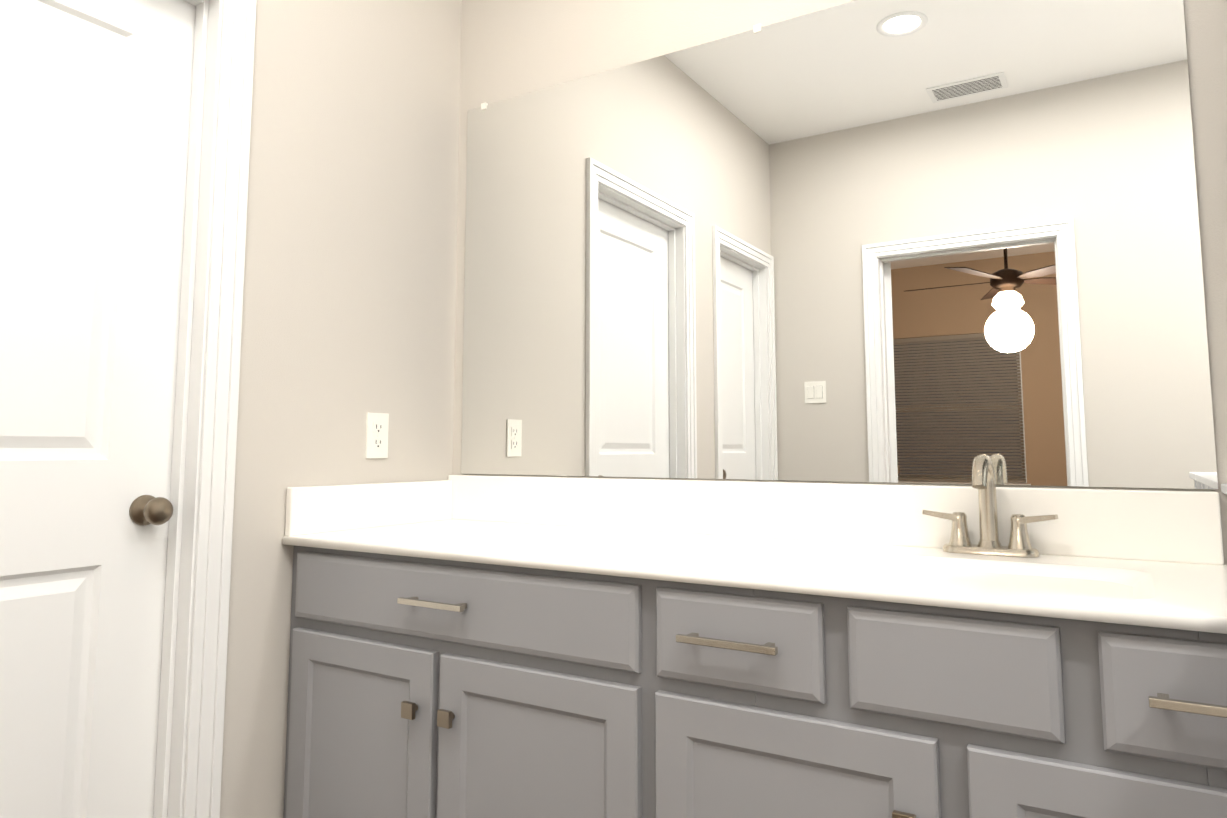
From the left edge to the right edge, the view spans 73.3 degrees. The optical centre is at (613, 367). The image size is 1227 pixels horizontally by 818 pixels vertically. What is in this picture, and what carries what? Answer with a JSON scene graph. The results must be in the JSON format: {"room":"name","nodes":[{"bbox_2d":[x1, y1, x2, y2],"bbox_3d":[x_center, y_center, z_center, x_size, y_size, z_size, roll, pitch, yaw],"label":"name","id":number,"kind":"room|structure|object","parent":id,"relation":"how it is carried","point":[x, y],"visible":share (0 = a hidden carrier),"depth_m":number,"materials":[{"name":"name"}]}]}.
{"room":"bathroom","nodes":[
{"label":"bathroom","id":0,"kind":"room"},
{"bbox_2d":[220,0,461,817],"bbox_3d":[-1.178,-0.196,1.330,0.120,2.770,2.547,-4,-7,32],"label":"wall","id":1,"kind":"structure","parent":0,"point":[349,304],"depth_m":2.01,"materials":[{"name":"grey paint"}]},
{"bbox_2d":[0,0,195,817],"bbox_3d":[-1.123,0.175,1.444,0.035,2.030,0.705,-4,-7,32],"label":"door","id":2,"kind":"structure","parent":1,"relation":"in","point":[95,103],"depth_m":1.59,"materials":[{"name":"white wood"}]},
{"bbox_2d":[129,495,172,525],"bbox_3d":[-0.968,0.292,1.684,0.171,0.062,0.062,-4,-7,32],"label":"doorknob set","id":3,"kind":"object","parent":2,"relation":"attached to","point":[144,510],"depth_m":1.65,"materials":[{"name":"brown metal"}]},
{"bbox_2d":[153,0,255,817],"bbox_3d":[-1.088,0.140,1.426,0.140,2.120,0.861,-4,-7,32],"label":"door frame","id":4,"kind":"structure","parent":1,"relation":"attached to","point":[205,726],"depth_m":1.73,"materials":[{"name":"white wood"}]},
{"bbox_2d":[365,412,388,457],"bbox_3d":[-0.602,0.175,2.105,0.007,0.115,0.070,-4,-7,32],"label":"electrical outlet","id":5,"kind":"object","parent":1,"relation":"attached to","point":[377,425],"visible":1,"depth_m":2.10,"materials":[{"name":"white plastic"}]},
{"bbox_2d":[453,0,1226,564],"bbox_3d":[1.020,-0.175,1.536,3.640,2.770,0.120,-4,-7,32],"label":"wall","id":6,"kind":"structure","parent":0,"point":[511,48],"depth_m":2.10,"materials":[{"name":"grey paint"}]},
{"bbox_2d":[461,0,1217,488],"bbox_3d":[0.304,-0.275,1.915,1.721,1.064,0.008,-4,-7,32],"label":"mirror","id":7,"kind":"object","parent":6,"relation":"attached to","point":[909,240],"visible":1,"depth_m":1.77,"materials":[{"name":"grey mirror"}]},
{"bbox_3d":[0.318,1.116,0.268,3.640,0.050,2.787,-4,-7,32],"label":"floor","id":8,"kind":"structure","parent":0,"visible":0},
{"bbox_2d":[282,475,1226,817],"bbox_3d":[0.146,0.725,1.578,1.770,0.986,0.574,-4,-7,32],"label":"bathroom vanity","id":9,"kind":"object","parent":8,"relation":"on","point":[508,647],"visible":1,"depth_m":1.40,"materials":[{"name":"grey wood"}]},
{"bbox_2d":[922,454,1057,557],"bbox_3d":[0.682,0.253,1.514,0.233,0.184,0.128,-4,-7,32],"label":"faucet","id":10,"kind":"object","parent":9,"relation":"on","point":[984,484],"visible":1,"depth_m":1.53,"materials":[{"name":"silver metal"}]},
{"bbox_2d":[1221,483,1226,494],"bbox_3d":[0.956,0.640,1.060,0.180,1.052,0.612,-4,-7,32],"label":"wall","id":11,"kind":"structure","parent":8,"relation":"on","point":[1223,488],"depth_m":1.26,"materials":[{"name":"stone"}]}
]}

